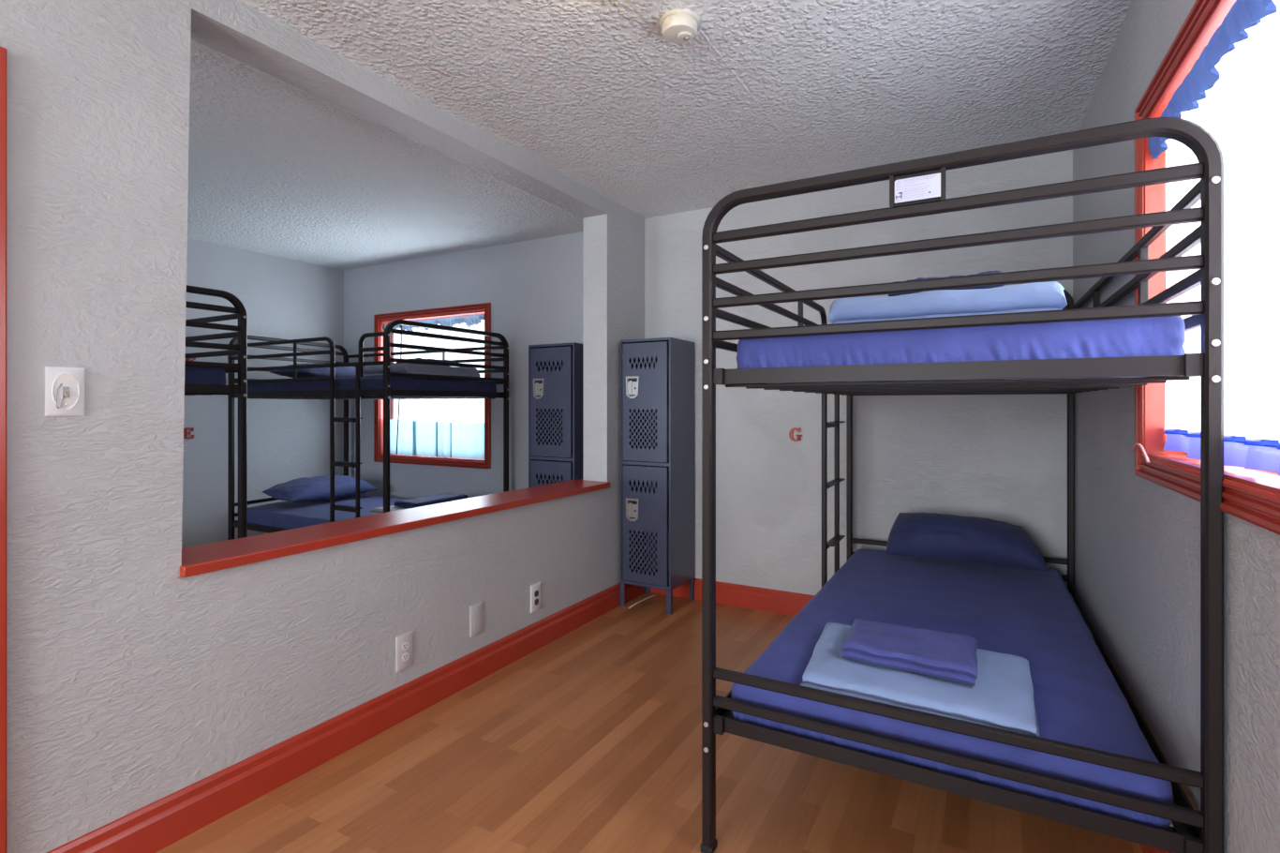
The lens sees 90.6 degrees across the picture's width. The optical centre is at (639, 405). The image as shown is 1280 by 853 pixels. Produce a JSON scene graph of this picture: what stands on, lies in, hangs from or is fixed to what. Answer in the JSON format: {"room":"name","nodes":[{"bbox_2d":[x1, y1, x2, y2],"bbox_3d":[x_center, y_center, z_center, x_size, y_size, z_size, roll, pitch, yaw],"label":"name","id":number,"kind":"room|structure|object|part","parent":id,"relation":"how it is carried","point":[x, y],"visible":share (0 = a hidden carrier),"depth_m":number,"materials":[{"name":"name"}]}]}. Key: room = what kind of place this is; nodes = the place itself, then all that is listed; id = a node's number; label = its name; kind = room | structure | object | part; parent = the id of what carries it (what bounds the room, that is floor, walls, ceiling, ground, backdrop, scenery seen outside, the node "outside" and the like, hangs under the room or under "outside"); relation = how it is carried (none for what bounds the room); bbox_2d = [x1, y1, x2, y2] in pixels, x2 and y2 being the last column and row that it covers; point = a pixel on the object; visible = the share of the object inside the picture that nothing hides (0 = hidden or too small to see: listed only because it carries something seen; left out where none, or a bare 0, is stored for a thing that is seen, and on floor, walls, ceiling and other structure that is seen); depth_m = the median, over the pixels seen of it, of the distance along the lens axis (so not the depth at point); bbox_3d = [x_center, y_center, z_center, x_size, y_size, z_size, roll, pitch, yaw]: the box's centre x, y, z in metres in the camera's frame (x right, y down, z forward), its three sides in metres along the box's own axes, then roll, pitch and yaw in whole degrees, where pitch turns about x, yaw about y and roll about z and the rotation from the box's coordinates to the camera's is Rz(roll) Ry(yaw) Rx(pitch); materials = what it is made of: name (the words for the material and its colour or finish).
{"room":"dormitory","nodes":[
{"label":"dormitory","id":0,"kind":"room"},
{"bbox_2d":[181,238,343,548],"bbox_3d":[-4.472,-0.010,2.811,0.150,2.460,6.930,0,0,29],"label":"wall","id":1,"kind":"structure","parent":0,"point":[288,439],"depth_m":5.12,"materials":[{"name":"paint"}]},
{"bbox_2d":[183,427,193,438],"bbox_3d":[-3.335,0.202,4.676,0.012,0.082,0.075,0,0,29],"label":"letter","id":2,"kind":"object","parent":1,"relation":"attached to","point":[186,432],"visible":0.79,"depth_m":4.67,"materials":[{"name":"red"}]},
{"bbox_2d":[0,0,644,852],"bbox_3d":[-1.721,-0.010,1.234,0.170,2.460,6.870,0,0,29],"label":"wall","id":3,"kind":"structure","parent":0,"point":[133,681],"depth_m":1.74,"materials":[{"name":"paint"}]},
{"bbox_2d":[0,46,7,852],"bbox_3d":[-1.740,0.195,1.007,0.020,2.050,1.075,0,0,29],"label":"trim","id":4,"kind":"structure","parent":3,"relation":"attached to","point":[3,51],"depth_m":1.46,"materials":[{"name":"red paint"}]},
{"bbox_2d":[44,366,84,416],"bbox_3d":[-1.423,-0.035,1.571,0.021,0.121,0.076,0,0,29],"label":"light switch","id":5,"kind":"object","parent":3,"relation":"attached to","point":[64,386],"visible":1,"depth_m":1.57,"materials":[{"name":"white plastic"}]},
{"bbox_2d":[46,582,643,852],"bbox_3d":[-0.714,1.155,2.837,0.020,0.130,3.090,0,0,29],"label":"baseboard","id":6,"kind":"structure","parent":3,"relation":"attached to","point":[152,827],"depth_m":2.13,"materials":[{"name":"red paint"}]},
{"bbox_2d":[179,478,610,577],"bbox_3d":[-0.834,0.469,2.858,0.260,0.033,2.310,0,0,29],"label":"trim","id":7,"kind":"structure","parent":3,"relation":"attached to","point":[202,558],"depth_m":2.35,"materials":[{"name":"red paint"}]},
{"bbox_2d":[396,630,412,671],"bbox_3d":[-0.920,0.960,2.478,0.011,0.136,0.076,0,0,29],"label":"outlet","id":8,"kind":"object","parent":3,"relation":"attached to","point":[404,642],"visible":1,"depth_m":2.47,"materials":[{"name":"grey plastic"}]},
{"bbox_2d":[401,652,408,660],"bbox_3d":[-0.916,0.981,2.476,0.003,0.031,0.031,0,0,29],"label":"socket","id":9,"kind":"object","parent":8,"relation":"attached to","point":[405,655],"depth_m":2.47,"materials":[{"name":"white plastic"}]},
{"bbox_2d":[401,641,408,650],"bbox_3d":[-0.916,0.939,2.476,0.003,0.031,0.031,0,0,29],"label":"socket","id":10,"kind":"object","parent":8,"relation":"attached to","point":[405,645],"depth_m":2.47,"materials":[{"name":"white plastic"}]},
{"bbox_2d":[469,601,482,637],"bbox_3d":[-0.727,0.950,2.823,0.011,0.136,0.076,0,0,29],"label":"blank wall plate","id":11,"kind":"object","parent":3,"relation":"attached to","point":[475,610],"visible":1,"depth_m":2.81,"materials":[{"name":"grey plastic"}]},
{"bbox_2d":[475,620,479,627],"bbox_3d":[-0.723,0.971,2.821,0.003,0.031,0.031,0,0,29],"label":"socket","id":12,"kind":"object","parent":11,"relation":"attached to","point":[477,622],"depth_m":2.82,"materials":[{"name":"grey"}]},
{"bbox_2d":[475,610,479,618],"bbox_3d":[-0.723,0.929,2.821,0.003,0.031,0.031,0,0,29],"label":"socket","id":13,"kind":"object","parent":11,"relation":"attached to","point":[477,613],"depth_m":2.82,"materials":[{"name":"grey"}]},
{"bbox_2d":[530,581,540,612],"bbox_3d":[-0.523,0.964,3.186,0.011,0.136,0.076,0,0,29],"label":"outlet","id":14,"kind":"object","parent":3,"relation":"attached to","point":[535,589],"visible":1,"depth_m":3.18,"materials":[{"name":"white plastic"}]},
{"bbox_2d":[343,231,583,499],"bbox_3d":[-1.425,-0.010,5.167,3.160,2.460,0.160,0,0,29],"label":"wall","id":15,"kind":"structure","parent":0,"point":[534,289],"depth_m":4.93,"materials":[{"name":"paint"}]},
{"bbox_2d":[373,302,491,468],"bbox_3d":[-1.711,-0.155,5.307,1.335,1.290,0.175,0,0,29],"label":"window","id":16,"kind":"structure","parent":15,"relation":"in","point":[379,320],"depth_m":5.24,"materials":[{"name":"red paint"}]},
{"bbox_3d":[-1.683,-0.155,5.357,1.209,1.164,0.030,0,0,29],"label":"sash","id":17,"kind":"part","parent":16,"relation":"part of","materials":[{"name":"white plastic"}]},
{"bbox_2d":[395,325,401,454],"bbox_3d":[-2.080,-0.145,5.465,0.075,1.130,0.014,0,0,29],"label":"blind cord","id":18,"kind":"object","parent":16,"relation":"hanging from","point":[401,325],"visible":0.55,"depth_m":5.46,"materials":[{"name":"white plastic"}]},
{"bbox_2d":[382,313,484,331],"bbox_3d":[-1.728,-0.677,5.277,1.198,0.095,0.044,0,0,29],"label":"valance","id":19,"kind":"object","parent":16,"relation":"attached to","point":[471,320],"visible":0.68,"depth_m":5.17,"materials":[{"name":"blue fabric"}]},
{"bbox_2d":[389,419,484,459],"bbox_3d":[-1.711,0.272,5.291,1.166,0.303,0.035,0,0,29],"label":"cafe curtain","id":20,"kind":"object","parent":16,"relation":"hanging from","point":[415,438],"visible":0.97,"depth_m":5.27,"materials":[{"name":"fabric"}]},
{"bbox_3d":[-2.059,0.272,5.488,0.366,0.303,0.012,0,0,29],"label":"curtain panel","id":21,"kind":"part","parent":20,"relation":"part of","materials":[{"name":"white fabric"}]},
{"bbox_3d":[-1.808,0.277,5.333,0.296,0.293,0.014,0,0,29],"label":"curtain panel","id":22,"kind":"part","parent":20,"relation":"part of","materials":[{"name":"white fabric"}]},
{"bbox_3d":[-1.622,0.279,5.246,0.166,0.288,0.026,0,0,29],"label":"curtain panel","id":23,"kind":"part","parent":20,"relation":"part of","materials":[{"name":"fabric"}]},
{"bbox_3d":[-1.378,0.279,5.092,0.391,0.288,0.009,0,0,29],"label":"curtain panel","id":24,"kind":"part","parent":20,"relation":"part of","materials":[{"name":"white fabric"}]},
{"bbox_2d":[155,592,1143,852],"bbox_3d":[-1.877,1.270,1.356,6.200,0.100,7.330,0,0,29],"label":"floor","id":25,"kind":"structure","parent":0,"point":[589,740],"depth_m":2.04,"materials":[{"name":"laminate"}]},
{"bbox_2d":[184,284,247,537],"bbox_3d":[-2.970,0.338,3.066,1.826,1.765,1.079,0,0,29],"label":"bunk bed","id":26,"kind":"object","parent":25,"relation":"on","point":[240,349],"visible":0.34,"depth_m":3.07,"materials":[{"name":"black metal"}]},
{"bbox_2d":[184,366,226,384],"bbox_3d":[-2.968,-0.131,3.067,1.723,0.128,0.977,0,0,29],"label":"mattress","id":27,"kind":"object","parent":26,"relation":"on","point":[194,375],"visible":0.06,"depth_m":2.97,"materials":[{"name":"blue fabric"}]},
{"bbox_3d":[-2.714,-0.440,3.522,1.740,0.025,0.020,0,0,29],"label":"guard rail","id":28,"kind":"part","parent":26,"relation":"part of","materials":[{"name":"black metal"}]},
{"bbox_3d":[-2.212,-0.081,2.642,0.051,0.044,1.016,0,0,29],"label":"rail","id":29,"kind":"part","parent":26,"relation":"part of","materials":[{"name":"black metal"}]},
{"bbox_2d":[227,319,508,539],"bbox_3d":[-2.071,0.343,4.752,1.908,1.755,1.079,0,0,29],"label":"bunk bed","id":30,"kind":"object","parent":25,"relation":"on","point":[388,394],"visible":0.69,"depth_m":4.31,"materials":[{"name":"black metal"}]},
{"bbox_3d":[-2.276,0.874,4.285,1.658,0.039,0.038,0,0,29],"label":"rail","id":31,"kind":"part","parent":30,"relation":"part of","materials":[{"name":"black metal"}]},
{"bbox_3d":[-2.497,0.369,4.392,1.171,1.642,0.022,0,0,29],"label":"guard rail","id":32,"kind":"part","parent":30,"relation":"part of","materials":[{"name":"black metal"}]},
{"bbox_3d":[-2.825,0.337,5.175,0.040,1.743,1.081,0,0,22],"label":"frame","id":33,"kind":"part","parent":30,"relation":"part of","materials":[{"name":"black metal"}]},
{"bbox_3d":[-2.276,-0.081,4.285,1.658,0.040,0.038,0,0,29],"label":"rail","id":34,"kind":"part","parent":30,"relation":"part of","materials":[{"name":"black metal"}]},
{"bbox_2d":[247,493,406,529],"bbox_3d":[-2.070,0.820,4.750,1.786,0.134,0.977,0,0,29],"label":"mattress","id":35,"kind":"object","parent":30,"relation":"on","point":[283,514],"visible":0.3,"depth_m":4.59,"materials":[{"name":"blue fabric"}]},
{"bbox_2d":[262,474,379,502],"bbox_3d":[-2.547,0.653,5.050,0.422,0.182,0.790,0,0,26],"label":"pillow","id":36,"kind":"object","parent":35,"relation":"on","point":[314,488],"visible":0.82,"depth_m":4.87,"materials":[{"name":"blue fabric"}]},
{"bbox_2d":[369,505,409,515],"bbox_3d":[-1.481,0.721,4.501,0.459,0.052,0.718,0,0,29],"label":"folded blanket","id":37,"kind":"object","parent":35,"relation":"on","point":[379,510],"visible":0.12,"depth_m":4.30,"materials":[{"name":"fabric"}]},
{"bbox_2d":[393,492,468,507],"bbox_3d":[-1.489,0.673,4.543,0.200,0.042,0.505,0,0,29],"label":"sheet","id":38,"kind":"object","parent":37,"relation":"on","point":[429,499],"visible":0.92,"depth_m":4.46,"materials":[{"name":"blue fabric"}]},
{"bbox_3d":[-1.660,-0.316,3.923,0.232,0.272,0.022,0,0,29],"label":"guard rail","id":39,"kind":"part","parent":30,"relation":"part of","materials":[{"name":"black metal"}]},
{"bbox_2d":[247,376,496,397],"bbox_3d":[-2.068,-0.128,4.749,1.779,0.123,0.977,0,0,29],"label":"mattress","id":40,"kind":"object","parent":30,"relation":"on","point":[376,382],"visible":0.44,"depth_m":4.26,"materials":[{"name":"blue fabric"}]},
{"bbox_2d":[269,363,365,378],"bbox_3d":[-2.471,-0.266,5.008,0.470,0.139,0.695,0,0,26],"label":"pillow","id":41,"kind":"object","parent":40,"relation":"on","point":[339,371],"visible":0.38,"depth_m":4.76,"materials":[{"name":"blue fabric"}]},
{"bbox_2d":[363,362,480,379],"bbox_3d":[-1.512,-0.234,4.430,0.441,0.089,0.675,0,0,29],"label":"folded blanket","id":42,"kind":"object","parent":40,"relation":"on","point":[370,371],"visible":0.61,"depth_m":4.21,"materials":[{"name":"blue fabric"}]},
{"bbox_2d":[396,357,455,366],"bbox_3d":[-1.498,-0.304,4.445,0.240,0.044,0.326,0,0,29],"label":"sheet","id":43,"kind":"object","parent":42,"relation":"on","point":[450,361],"visible":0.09,"depth_m":4.35,"materials":[{"name":"fabric"}]},
{"bbox_3d":[-1.815,-0.440,5.208,1.818,0.025,0.020,0,0,29],"label":"guard rail","id":44,"kind":"part","parent":30,"relation":"part of","materials":[{"name":"black metal"}]},
{"bbox_3d":[-1.273,0.337,4.305,0.040,1.743,1.073,0,0,31],"label":"frame","id":45,"kind":"part","parent":30,"relation":"part of","materials":[{"name":"black metal"}]},
{"bbox_3d":[-1.292,-0.081,4.316,0.051,0.044,1.017,0,0,31],"label":"rail","id":46,"kind":"part","parent":30,"relation":"part of","materials":[{"name":"black metal"}]},
{"bbox_2d":[528,342,583,487],"bbox_3d":[-0.501,0.408,4.266,0.374,1.624,0.348,0,0,29],"label":"locker","id":47,"kind":"object","parent":25,"relation":"on","point":[556,371],"visible":0.44,"depth_m":4.12,"materials":[{"name":"blue metal"}]},
{"bbox_3d":[-0.667,-0.113,4.163,0.092,0.134,0.005,0,0,29],"label":"handle","id":48,"kind":"part","parent":47,"relation":"part of","materials":[{"name":"silver metal"}]},
{"bbox_3d":[-0.581,-0.025,4.124,0.328,0.709,0.010,0,0,29],"label":"door","id":49,"kind":"part","parent":47,"relation":"part of","materials":[{"name":"blue metal"}]},
{"bbox_3d":[-0.581,0.709,4.124,0.328,0.696,0.010,0,0,29],"label":"door","id":50,"kind":"part","parent":47,"relation":"part of","materials":[{"name":"blue metal"}]},
{"bbox_2d":[628,593,658,608],"bbox_3d":[0.021,1.217,3.962,0.020,0.006,0.332,0,0,34],"label":"straw","id":51,"kind":"object","parent":25,"relation":"on","point":[658,593],"visible":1,"depth_m":3.96,"materials":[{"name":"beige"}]},
{"bbox_2d":[620,337,694,614],"bbox_3d":[0.107,0.409,3.922,0.347,1.622,0.343,0,0,29],"label":"locker","id":52,"kind":"object","parent":25,"relation":"on","point":[657,375],"visible":1,"depth_m":3.81,"materials":[{"name":"blue metal"}]},
{"bbox_3d":[-0.102,1.148,3.873,0.030,0.144,0.030,0,0,29],"label":"leg","id":53,"kind":"part","parent":52,"relation":"part of","materials":[{"name":"blue metal"}]},
{"bbox_3d":[-0.046,-0.112,3.815,0.092,0.134,0.005,0,0,29],"label":"handle","id":54,"kind":"part","parent":52,"relation":"part of","materials":[{"name":"silver metal"}]},
{"bbox_3d":[-0.046,0.625,3.815,0.092,0.138,0.005,0,0,29],"label":"handle","id":55,"kind":"part","parent":52,"relation":"part of","materials":[{"name":"silver metal"}]},
{"bbox_3d":[0.028,-0.023,3.783,0.301,0.708,0.010,0,0,29],"label":"door","id":56,"kind":"part","parent":52,"relation":"part of","materials":[{"name":"blue metal"}]},
{"bbox_3d":[0.028,0.710,3.783,0.301,0.695,0.010,0,0,29],"label":"door","id":57,"kind":"part","parent":52,"relation":"part of","materials":[{"name":"blue metal"}]},
{"bbox_3d":[0.045,1.148,4.136,0.030,0.144,0.030,0,0,29],"label":"leg","id":58,"kind":"part","parent":52,"relation":"part of","materials":[{"name":"blue metal"}]},
{"bbox_3d":[0.173,1.148,3.720,0.030,0.144,0.030,0,0,29],"label":"leg","id":59,"kind":"part","parent":52,"relation":"part of","materials":[{"name":"blue metal"}]},
{"bbox_3d":[0.320,1.148,3.982,0.030,0.144,0.030,0,0,29],"label":"leg","id":60,"kind":"part","parent":52,"relation":"part of","materials":[{"name":"blue metal"}]},
{"bbox_2d":[700,117,1223,852],"bbox_3d":[1.129,0.323,2.347,1.096,1.794,2.018,0,0,29],"label":"bunk bed","id":61,"kind":"object","parent":25,"relation":"on","point":[917,187],"visible":0.7,"depth_m":1.45,"materials":[{"name":"black metal"}]},
{"bbox_3d":[0.682,0.874,2.598,0.038,0.039,1.929,0,0,29],"label":"rail","id":62,"kind":"part","parent":61,"relation":"part of","materials":[{"name":"black metal"}]},
{"bbox_3d":[0.682,-0.081,2.598,0.038,0.040,1.929,0,0,29],"label":"rail","id":63,"kind":"part","parent":61,"relation":"part of","materials":[{"name":"black metal"}]},
{"bbox_3d":[0.531,0.369,2.357,0.027,1.642,1.363,0,0,29],"label":"guard rail","id":64,"kind":"part","parent":61,"relation":"part of","materials":[{"name":"black metal"}]},
{"bbox_2d":[895,175,938,200],"bbox_3d":[0.645,-0.507,1.473,0.092,0.046,0.001,0,0,29],"label":"sign","id":65,"kind":"object","parent":61,"relation":"attached to","point":[908,187],"depth_m":1.47,"materials":[{"name":"white paper"}]},
{"bbox_2d":[730,548,1174,829],"bbox_3d":[1.122,0.820,2.353,0.991,0.132,1.926,0,0,29],"label":"mattress","id":66,"kind":"object","parent":61,"relation":"on","point":[1034,616],"visible":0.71,"depth_m":1.88,"materials":[{"name":"blue fabric"}]},
{"bbox_2d":[800,622,1040,736],"bbox_3d":[0.752,0.727,1.751,0.578,0.043,0.496,0,0,29],"label":"folded blanket","id":67,"kind":"object","parent":66,"relation":"on","point":[1002,695],"visible":0.66,"depth_m":1.61,"materials":[{"name":"blue fabric"}]},
{"bbox_2d":[841,618,977,684],"bbox_3d":[0.759,0.680,1.791,0.348,0.047,0.272,0,0,29],"label":"folded towel","id":68,"kind":"object","parent":67,"relation":"on","point":[926,651],"visible":1,"depth_m":1.74,"materials":[{"name":"blue fabric"}]},
{"bbox_2d":[886,512,1049,571],"bbox_3d":[1.533,0.632,2.999,0.670,0.225,0.237,0,0,29],"label":"pillow","id":69,"kind":"object","parent":66,"relation":"on","point":[930,536],"visible":1,"depth_m":2.92,"materials":[{"name":"blue fabric"}]},
{"bbox_3d":[0.660,0.874,1.505,1.025,0.043,0.051,0,0,29],"label":"rail","id":70,"kind":"part","parent":61,"relation":"part of","materials":[{"name":"black metal"}]},
{"bbox_3d":[0.660,-0.081,1.505,1.025,0.044,0.051,0,0,29],"label":"rail","id":71,"kind":"part","parent":61,"relation":"part of","materials":[{"name":"black metal"}]},
{"bbox_3d":[1.586,0.317,3.221,1.032,1.782,0.040,0,0,29],"label":"frame","id":72,"kind":"part","parent":61,"relation":"part of","materials":[{"name":"black metal"}]},
{"bbox_2d":[736,315,1185,383],"bbox_3d":[1.136,-0.135,2.342,0.996,0.136,1.929,0,0,29],"label":"mattress","id":73,"kind":"object","parent":61,"relation":"on","point":[1154,335],"visible":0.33,"depth_m":1.46,"materials":[{"name":"blue fabric"}]},
{"bbox_2d":[827,281,1067,324],"bbox_3d":[0.861,-0.255,1.810,0.566,0.095,0.427,0,0,29],"label":"folded blanket","id":74,"kind":"object","parent":73,"relation":"on","point":[1035,296],"visible":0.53,"depth_m":1.62,"materials":[{"name":"blue fabric"}]},
{"bbox_2d":[887,269,1005,296],"bbox_3d":[0.869,-0.328,1.794,0.292,0.045,0.270,0,0,29],"label":"sheet","id":75,"kind":"object","parent":74,"relation":"on","point":[996,271],"visible":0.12,"depth_m":1.66,"materials":[{"name":"fabric"}]},
{"bbox_3d":[1.567,-0.440,2.102,0.020,0.025,1.932,0,0,28],"label":"guard rail","id":76,"kind":"part","parent":61,"relation":"part of","materials":[{"name":"black metal"}]},
{"bbox_3d":[1.553,0.874,2.109,0.038,0.039,1.930,0,0,28],"label":"rail","id":77,"kind":"part","parent":61,"relation":"part of","materials":[{"name":"black metal"}]},
{"bbox_3d":[1.553,-0.081,2.109,0.038,0.040,1.930,0,0,28],"label":"rail","id":78,"kind":"part","parent":61,"relation":"part of","materials":[{"name":"black metal"}]},
{"bbox_2d":[187,0,1131,269],"bbox_3d":[-1.877,-1.289,1.356,6.200,0.102,7.330,0,0,29],"label":"ceiling","id":79,"kind":"structure","parent":0,"point":[594,92],"depth_m":2.62,"materials":[{"name":"white paint"}]},
{"bbox_2d":[659,9,699,44],"bbox_3d":[0.128,-1.212,2.044,0.128,0.059,0.128,0,0,29],"label":"smoke detector","id":80,"kind":"object","parent":79,"relation":"attached to","point":[677,26],"visible":1,"depth_m":2.01,"materials":[{"name":"beige plastic"}]},
{"bbox_2d":[644,149,1072,595],"bbox_3d":[1.138,-0.010,3.655,2.790,2.460,0.150,0,0,29],"label":"wall","id":81,"kind":"structure","parent":0,"point":[1001,457],"depth_m":3.54,"materials":[{"name":"paint"}]},
{"bbox_2d":[650,578,815,615],"bbox_3d":[1.051,1.155,3.607,2.346,0.130,0.020,0,0,29],"label":"baseboard","id":82,"kind":"structure","parent":81,"relation":"attached to","point":[781,602],"depth_m":3.81,"materials":[{"name":"red paint"}]},
{"bbox_2d":[788,427,802,441],"bbox_3d":[0.909,0.167,3.693,0.076,0.082,0.012,0,0,29],"label":"letter","id":83,"kind":"object","parent":81,"relation":"attached to","point":[798,437],"visible":1,"depth_m":3.69,"materials":[{"name":"brown"}]},
{"bbox_2d":[1072,0,1279,852],"bbox_3d":[0.557,-0.010,-0.055,0.160,2.460,7.100,0,0,28],"label":"wall","id":84,"kind":"structure","parent":0,"point":[1138,539],"depth_m":1.67,"materials":[{"name":"paint"}]},
{"bbox_2d":[1139,843,1172,852],"bbox_3d":[0.500,1.155,0.031,0.020,0.130,6.800,0,0,28],"label":"baseboard","id":85,"kind":"structure","parent":84,"relation":"attached to","point":[1145,848],"depth_m":1.65,"materials":[{"name":"red paint"}]},
{"bbox_2d":[1134,0,1279,535],"bbox_3d":[1.195,-0.330,1.199,0.166,1.060,1.355,0,0,28],"label":"window","id":86,"kind":"structure","parent":84,"relation":"in","point":[1252,496],"depth_m":1.65,"materials":[{"name":"red paint"}]},
{"bbox_2d":[1131,442,1150,462],"bbox_3d":[1.382,0.128,1.750,0.008,0.048,0.187,0,0,27],"label":"hook","id":87,"kind":"object","parent":86,"relation":"attached to","point":[1139,445],"visible":1,"depth_m":1.72,"materials":[{"name":"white plastic"}]},
{"bbox_2d":[1147,0,1277,159],"bbox_3d":[1.145,-0.724,1.225,0.033,0.103,1.215,0,0,27],"label":"valance","id":88,"kind":"object","parent":86,"relation":"attached to","point":[1242,15],"visible":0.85,"depth_m":1.31,"materials":[{"name":"blue fabric"}]},
{"bbox_2d":[1163,427,1279,475],"bbox_3d":[1.168,-0.328,1.218,0.036,0.904,1.203,0,0,27],"label":"curtain","id":89,"kind":"object","parent":86,"relation":"hanging from","point":[1249,453],"visible":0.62,"depth_m":1.26,"materials":[{"name":"blue fabric"}]},
{"bbox_3d":[1.242,-0.330,1.175,0.030,0.924,1.219,0,0,28],"label":"sash","id":90,"kind":"part","parent":86,"relation":"part of","materials":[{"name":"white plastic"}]}
]}

